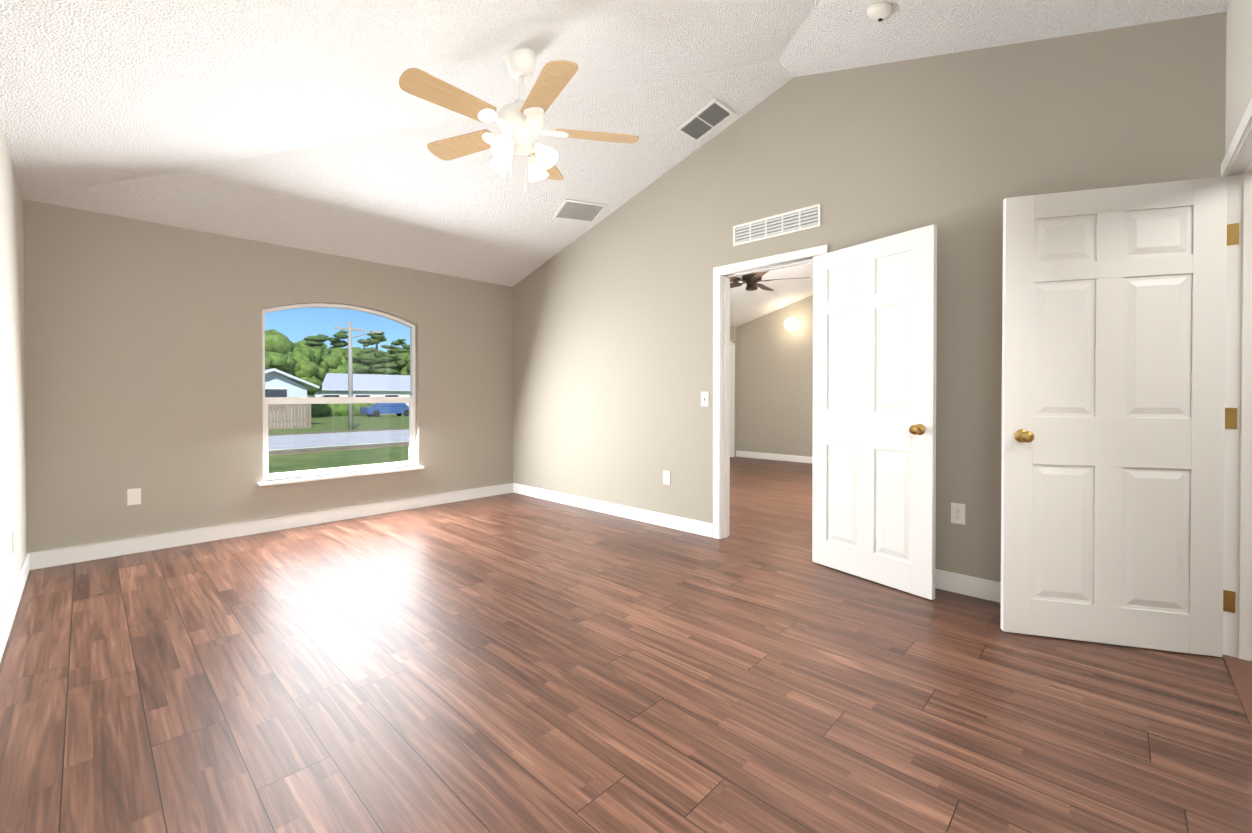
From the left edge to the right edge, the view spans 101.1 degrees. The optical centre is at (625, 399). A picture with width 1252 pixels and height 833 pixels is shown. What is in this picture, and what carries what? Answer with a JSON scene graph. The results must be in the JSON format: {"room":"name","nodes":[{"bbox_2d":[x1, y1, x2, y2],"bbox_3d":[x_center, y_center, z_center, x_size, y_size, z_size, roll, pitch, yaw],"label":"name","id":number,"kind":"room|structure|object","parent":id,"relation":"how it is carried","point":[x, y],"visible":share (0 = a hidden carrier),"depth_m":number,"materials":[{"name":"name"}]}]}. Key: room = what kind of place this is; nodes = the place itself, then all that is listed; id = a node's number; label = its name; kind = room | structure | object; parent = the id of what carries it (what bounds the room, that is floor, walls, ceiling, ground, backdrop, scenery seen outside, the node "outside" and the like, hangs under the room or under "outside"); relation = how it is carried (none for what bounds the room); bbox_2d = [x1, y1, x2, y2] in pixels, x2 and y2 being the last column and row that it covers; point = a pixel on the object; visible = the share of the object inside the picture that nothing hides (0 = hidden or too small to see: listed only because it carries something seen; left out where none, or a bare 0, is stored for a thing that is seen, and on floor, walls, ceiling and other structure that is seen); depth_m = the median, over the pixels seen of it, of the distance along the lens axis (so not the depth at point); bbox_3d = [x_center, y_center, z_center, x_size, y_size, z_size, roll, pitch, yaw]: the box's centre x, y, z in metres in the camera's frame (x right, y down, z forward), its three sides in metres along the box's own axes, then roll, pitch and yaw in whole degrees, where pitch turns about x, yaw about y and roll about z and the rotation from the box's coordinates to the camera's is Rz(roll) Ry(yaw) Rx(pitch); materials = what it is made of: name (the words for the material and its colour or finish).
{"room":"empty bedroom","nodes":[
{"label":"empty bedroom","id":0,"kind":"room"},
{"bbox_2d":[0,127,26,624],"bbox_3d":[-1.143,-0.763,0.636,7.537,3.750,0.120,0,1,44],"label":"wall","id":1,"kind":"structure","parent":0,"point":[12,445],"depth_m":2.67,"materials":[{"name":"grey paint"}]},
{"bbox_2d":[12,529,14,553],"bbox_3d":[-3.187,0.734,2.681,0.070,0.115,0.008,0,1,44],"label":"outlet","id":2,"kind":"object","parent":1,"relation":"attached to","point":[13,541],"visible":1,"depth_m":2.66,"materials":[{"name":"white plastic"}]},
{"bbox_2d":[0,552,35,661],"bbox_3d":[-1.878,1.050,1.444,5.380,0.110,0.021,0,1,44],"label":"baseboard","id":3,"kind":"structure","parent":1,"relation":"attached to","point":[29,563],"depth_m":2.62,"materials":[{"name":"white wood"}]},
{"bbox_2d":[23,199,736,552],"bbox_3d":[-0.947,-0.812,6.398,0.120,3.750,8.740,0,1,44],"label":"wall","id":4,"kind":"structure","parent":0,"point":[143,355],"depth_m":3.87,"materials":[{"name":"beige paint"}]},
{"bbox_2d":[127,488,140,505],"bbox_3d":[-3.490,0.686,3.654,0.008,0.115,0.070,0,1,44],"label":"outlet","id":5,"kind":"object","parent":4,"relation":"attached to","point":[133,496],"visible":1,"depth_m":3.65,"materials":[{"name":"white plastic"}]},
{"bbox_2d":[36,483,511,568],"bbox_3d":[-2.554,1.023,4.624,0.017,0.110,3.642,0,1,44],"label":"baseboard","id":6,"kind":"structure","parent":4,"relation":"attached to","point":[75,554],"depth_m":4.09,"materials":[{"name":"white wood"}]},
{"bbox_2d":[262,303,415,480],"bbox_3d":[-2.582,-0.100,4.728,0.050,1.535,1.294,0,1,44],"label":"window unit","id":7,"kind":"structure","parent":4,"relation":"in","point":[411,461],"depth_m":4.68,"materials":[{"name":"clear glass"}]},
{"bbox_2d":[257,466,423,486],"bbox_3d":[-2.526,0.682,4.681,0.115,0.028,1.374,0,1,44],"label":"window sill","id":8,"kind":"structure","parent":4,"relation":"attached to","point":[319,477],"depth_m":4.56,"materials":[{"name":"white wood"}]},
{"bbox_2d":[730,344,732,456],"bbox_3d":[1.651,0.017,9.045,0.177,2.036,0.801,0,1,44],"label":"door","id":9,"kind":"structure","parent":4,"relation":"in","point":[731,400],"depth_m":9.29,"materials":[{"name":"white wood"}]},
{"bbox_2d":[730,340,734,456],"bbox_3d":[1.654,-0.016,9.044,0.013,2.113,0.936,0,1,44],"label":"door frame","id":10,"kind":"structure","parent":4,"relation":"attached to","point":[732,342],"depth_m":9.36,"materials":[{"name":"white wood"}]},
{"bbox_2d":[0,0,1229,326],"bbox_3d":[1.827,-1.643,3.752,7.777,1.190,8.740,0,1,44],"label":"ceiling","id":11,"kind":"structure","parent":0,"point":[306,124],"depth_m":2.91,"materials":[{"name":"white paint"}]},
{"bbox_2d":[399,48,638,191],"bbox_3d":[-0.577,-1.458,2.636,1.192,0.715,1.143,0,1,44],"label":"fan","id":12,"kind":"object","parent":11,"relation":"hanging from","point":[520,121],"visible":1,"depth_m":2.59,"materials":[{"name":"beige wood"}]},
{"bbox_2d":[552,199,607,223],"bbox_3d":[-0.417,-1.707,4.672,0.420,0.008,0.300,-5,-12,-32],"label":"ceiling vent","id":13,"kind":"object","parent":11,"relation":"in","point":[578,211],"visible":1,"depth_m":4.67,"materials":[{"name":"white metal"}]},
{"bbox_2d":[676,99,733,141],"bbox_3d":[0.587,-2.067,3.824,0.360,0.015,0.250,-21,-14,42],"label":"ceiling vent","id":14,"kind":"object","parent":11,"relation":"in","point":[706,119],"visible":1,"depth_m":3.81,"materials":[{"name":"white metal"}]},
{"bbox_2d":[730,271,809,290],"bbox_3d":[1.493,-1.584,6.174,1.252,0.553,1.257,0,1,44],"label":"fan","id":15,"kind":"object","parent":11,"relation":"hanging from","point":[751,281],"visible":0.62,"depth_m":6.08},
{"bbox_2d":[867,2,892,21],"bbox_3d":[1.312,-2.003,2.666,0.124,0.041,0.124,22,15,41],"label":"smoke detector","id":16,"kind":"object","parent":11,"relation":"attached to","point":[879,11],"visible":1,"depth_m":2.64,"materials":[{"name":"white plastic"}]},
{"bbox_2d":[0,457,1251,832],"bbox_3d":[1.892,1.136,3.714,7.957,0.100,9.340,0,1,44],"label":"floor","id":17,"kind":"structure","parent":0,"point":[510,663],"depth_m":1.92,"materials":[{"name":"laminate"}]},
{"bbox_2d":[736,295,812,456],"bbox_3d":[4.797,-0.816,6.883,7.537,3.750,0.120,0,1,44],"label":"wall","id":18,"kind":"structure","parent":0,"point":[774,385],"depth_m":8.85,"materials":[{"name":"beige paint"}]},
{"bbox_2d":[736,450,812,463],"bbox_3d":[4.752,1.004,6.850,7.537,0.110,0.013,0,1,44],"label":"baseboard","id":19,"kind":"structure","parent":18,"relation":"attached to","point":[781,457],"depth_m":8.90,"materials":[{"name":"white wood"}]},
{"bbox_2d":[785,318,798,330],"bbox_3d":[2.757,-1.255,8.553,0.210,0.210,0.265,0,1,44],"label":"sconce","id":20,"kind":"object","parent":18,"relation":"attached to","point":[791,324],"visible":1,"depth_m":8.47,"materials":[{"name":"white glass"}]},
{"bbox_2d":[512,11,1226,581],"bbox_3d":[1.465,-0.786,3.378,7.537,3.750,0.120,0,1,44],"label":"wall","id":21,"kind":"structure","parent":0,"point":[612,317],"depth_m":3.24,"materials":[{"name":"beige paint"}]},
{"bbox_2d":[512,483,712,537],"bbox_3d":[-0.299,1.020,4.982,2.718,0.110,0.017,0,1,44],"label":"baseboard","id":22,"kind":"structure","parent":21,"relation":"attached to","point":[665,520],"depth_m":4.72,"materials":[{"name":"white wood"}]},
{"bbox_2d":[663,470,669,484],"bbox_3d":[0.343,0.660,4.368,0.070,0.115,0.008,0,1,44],"label":"outlet","id":23,"kind":"object","parent":21,"relation":"attached to","point":[666,477],"visible":1,"depth_m":4.36,"materials":[{"name":"white plastic"}]},
{"bbox_2d":[701,392,708,405],"bbox_3d":[0.623,-0.007,4.091,0.070,0.115,0.016,0,1,44],"label":"switch plate","id":24,"kind":"object","parent":21,"relation":"attached to","point":[704,398],"visible":1,"depth_m":4.09,"materials":[{"name":"white plastic"}]},
{"bbox_2d":[713,245,827,538],"bbox_3d":[1.056,0.027,3.774,0.902,2.117,0.146,0,1,44],"label":"door frame","id":25,"kind":"structure","parent":21,"relation":"attached to","point":[723,275],"depth_m":4.01,"materials":[{"name":"white wood"}]},
{"bbox_2d":[733,204,820,245],"bbox_3d":[1.057,-1.239,3.674,0.670,0.150,0.011,0,1,44],"label":"air vent","id":26,"kind":"object","parent":21,"relation":"in","point":[801,219],"visible":1,"depth_m":3.65,"materials":[{"name":"white metal"}]},
{"bbox_2d":[812,224,936,599],"bbox_3d":[1.464,0.067,3.121,0.177,2.034,0.784,0,1,-32],"label":"door","id":27,"kind":"structure","parent":21,"relation":"in","point":[874,412],"depth_m":3.05,"materials":[{"name":"white wood"}]},
{"bbox_2d":[951,502,964,524],"bbox_3d":[1.876,0.642,2.911,0.070,0.115,0.008,0,1,44],"label":"outlet","id":28,"kind":"object","parent":21,"relation":"attached to","point":[957,513],"visible":1,"depth_m":2.91,"materials":[{"name":"white plastic"}]},
{"bbox_2d":[935,569,1000,602],"bbox_3d":[1.961,1.038,2.831,1.724,0.110,0.013,0,1,44],"label":"baseboard","id":29,"kind":"structure","parent":21,"relation":"attached to","point":[985,589],"depth_m":2.87,"materials":[{"name":"white wood"}]},
{"bbox_2d":[1000,176,1226,656],"bbox_3d":[2.161,0.073,2.308,0.804,2.034,0.177,0,1,18],"label":"door","id":30,"kind":"structure","parent":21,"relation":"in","point":[1113,397],"depth_m":2.29,"materials":[{"name":"white wood"}]},
{"bbox_2d":[1223,655,1251,726],"bbox_3d":[2.326,1.097,1.879,0.120,0.008,0.800,0,1,44],"label":"floor","id":31,"kind":"structure","parent":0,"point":[1240,671],"depth_m":2.02,"materials":[{"name":"brown wood"}]},
{"bbox_2d":[1225,0,1251,154],"bbox_3d":[1.370,-0.765,0.858,0.120,3.750,3.664,0,1,44],"label":"wall","id":32,"kind":"structure","parent":0,"point":[1239,58],"depth_m":2.01,"materials":[{"name":"grey paint"}]},
{"bbox_2d":[1221,98,1251,660],"bbox_3d":[2.318,0.043,1.861,0.146,2.117,0.915,0,1,44],"label":"door frame","id":33,"kind":"structure","parent":32,"relation":"attached to","point":[1236,167],"depth_m":2.17,"materials":[{"name":"white wood"}]},
{"bbox_2d":[1223,223,1238,612],"bbox_3d":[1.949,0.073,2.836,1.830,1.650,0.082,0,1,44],"label":"hinge leaves","id":34,"kind":"object","parent":33,"relation":"attached to","point":[1229,597],"visible":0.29,"depth_m":2.19,"materials":[{"name":"gold metal"}]},
{"label":"outside","id":35,"kind":"structure","parent":0,"visible":0},
{"bbox_2d":[268,414,408,473],"bbox_3d":[-54.110,1.948,106.303,214.605,0.300,240.000,0,0,44],"label":"lawn","id":36,"kind":"structure","parent":35,"point":[325,460],"depth_m":13.64,"materials":[{"name":"green plant"}]},
{"bbox_2d":[266,329,295,345],"bbox_3d":[-43.487,-3.522,63.215,7.903,10.566,7.089,0,0,44],"label":"tree","id":37,"kind":"object","parent":36,"relation":"on","point":[272,330],"depth_m":63.48,"materials":[{"name":"green plant"}]},
{"bbox_2d":[265,331,296,375],"bbox_3d":[-26.373,-1.721,37.032,5.039,6.674,4.466,0,0,44],"label":"tree","id":38,"kind":"object","parent":36,"relation":"on","point":[280,340],"depth_m":37.09,"materials":[{"name":"green plant"}]},
{"bbox_2d":[268,404,311,429],"bbox_3d":[-17.946,0.730,25.758,0.070,1.530,3.900,0,0,44],"label":"fence","id":39,"kind":"object","parent":36,"relation":"on","point":[284,413],"depth_m":26.39,"materials":[{"name":"brown wood"}]},
{"bbox_2d":[265,368,318,426],"bbox_3d":[-20.981,-0.099,29.780,5.002,3.240,4.400,0,0,44],"label":"house","id":40,"kind":"structure","parent":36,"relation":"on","point":[274,376],"depth_m":28.77,"materials":[{"name":"grey"}]},
{"bbox_2d":[292,346,326,394],"bbox_3d":[-27.850,-1.489,42.971,4.022,6.235,5.095,0,0,44],"label":"tree","id":41,"kind":"object","parent":36,"relation":"on","point":[309,366],"depth_m":42.47,"materials":[{"name":"green plant"}]},
{"bbox_2d":[294,339,328,353],"bbox_3d":[-52.941,-4.190,85.691,8.994,12.061,8.259,0,0,44],"label":"tree","id":42,"kind":"object","parent":36,"relation":"on","point":[302,342],"depth_m":85.25,"materials":[{"name":"green plant"}]},
{"bbox_2d":[304,334,331,355],"bbox_3d":[-45.892,-4.014,77.027,4.898,11.588,5.152,0,0,44],"label":"tree","id":43,"kind":"object","parent":36,"relation":"on","point":[308,339],"depth_m":75.58,"materials":[{"name":"green plant"}]},
{"bbox_2d":[309,347,327,371],"bbox_3d":[-42.480,-2.631,67.939,6.905,8.766,5.617,0,0,44],"label":"tree","id":44,"kind":"object","parent":36,"relation":"on","point":[319,361],"depth_m":67.77,"materials":[{"name":"green plant"}]},
{"bbox_2d":[326,330,347,349],"bbox_3d":[-51.142,-5.278,91.481,5.330,14.205,6.118,0,0,44],"label":"tree","id":45,"kind":"object","parent":36,"relation":"on","point":[339,335],"depth_m":90.67,"materials":[{"name":"green plant"}]},
{"bbox_2d":[268,429,408,450],"bbox_3d":[12.343,1.214,43.110,7.102,0.030,240.000,0,0,44],"label":"road","id":46,"kind":"structure","parent":36,"relation":"on","point":[347,440],"depth_m":18.18,"materials":[{"name":"grey asphalt"}]},
{"bbox_2d":[268,428,408,455],"bbox_3d":[12.343,1.219,43.110,10.303,0.020,240.000,-1,0,44],"label":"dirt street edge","id":47,"kind":"structure","parent":36,"relation":"on","point":[271,453],"depth_m":15.27,"materials":[{"name":"grey concrete"}]},
{"bbox_2d":[321,354,356,373],"bbox_3d":[-41.390,-2.353,72.945,6.457,8.191,5.816,0,0,44],"label":"tree","id":48,"kind":"object","parent":36,"relation":"on","point":[331,361],"depth_m":70.84,"materials":[{"name":"green plant"}]},
{"bbox_2d":[311,396,372,416],"bbox_3d":[-28.044,0.881,50.172,2.972,2.549,6.962,0,0,44],"label":"bush","id":49,"kind":"object","parent":36,"relation":"on","point":[321,411],"depth_m":48.93,"materials":[{"name":"green plant"}]},
{"bbox_2d":[328,347,362,366],"bbox_3d":[-43.856,-3.335,81.550,7.121,10.194,6.552,0,0,44],"label":"tree","id":50,"kind":"object","parent":36,"relation":"on","point":[343,356],"depth_m":79.85,"materials":[{"name":"green plant"}]},
{"bbox_2d":[334,322,380,429],"bbox_3d":[-13.326,-1.196,25.646,0.240,5.300,2.150,0,0,44],"label":"pole","id":51,"kind":"object","parent":36,"relation":"on","point":[350,385],"depth_m":25.30,"materials":[{"name":"grey wood"}]},
{"bbox_2d":[307,373,409,405],"bbox_3d":[-29.055,-0.683,59.763,10.003,4.540,16.000,0,0,44],"label":"house","id":52,"kind":"structure","parent":36,"relation":"on","point":[336,382],"depth_m":55.91,"materials":[{"name":"white"}]},
{"bbox_2d":[352,339,376,373],"bbox_3d":[-38.298,-3.592,76.011,4.395,10.613,4.331,0,0,44],"label":"tree","id":53,"kind":"object","parent":36,"relation":"on","point":[363,357],"depth_m":74.79,"materials":[{"name":"green plant"}]},
{"bbox_2d":[356,331,394,374],"bbox_3d":[-38.947,-4.570,80.814,4.700,12.579,6.218,0,0,44],"label":"tree","id":54,"kind":"object","parent":36,"relation":"on","point":[374,337],"depth_m":79.97,"materials":[{"name":"green plant"}]},
{"bbox_2d":[360,403,408,416],"bbox_3d":[-21.911,0.797,47.520,1.840,1.442,4.400,0,0,44],"label":"car","id":55,"kind":"object","parent":36,"relation":"on","point":[391,407],"depth_m":46.67,"materials":[{"name":"blue metal"}]},
{"bbox_2d":[374,345,398,374],"bbox_3d":[-34.815,-3.239,75.378,3.951,9.846,3.406,0,0,44],"label":"tree","id":56,"kind":"object","parent":36,"relation":"on","point":[389,365],"depth_m":75.44,"materials":[{"name":"green plant"}]},
{"bbox_2d":[387,340,400,353],"bbox_3d":[-44.127,-4.875,99.297,5.186,13.274,4.978,0,0,44],"label":"tree","id":57,"kind":"object","parent":36,"relation":"on","point":[396,342],"depth_m":98.23,"materials":[{"name":"green plant"}]},
{"bbox_2d":[392,339,408,369],"bbox_3d":[-35.039,-3.990,81.238,4.634,11.351,4.182,0,0,44],"label":"tree","id":58,"kind":"object","parent":36,"relation":"on","point":[403,364],"depth_m":80.64,"materials":[{"name":"green plant"}]},
{"bbox_2d":[394,345,409,374],"bbox_3d":[-32.421,-3.918,81.543,8.233,11.162,7.241,0,0,44],"label":"tree","id":59,"kind":"object","parent":36,"relation":"on","point":[406,368],"depth_m":79.15,"materials":[{"name":"green plant"}]}
]}

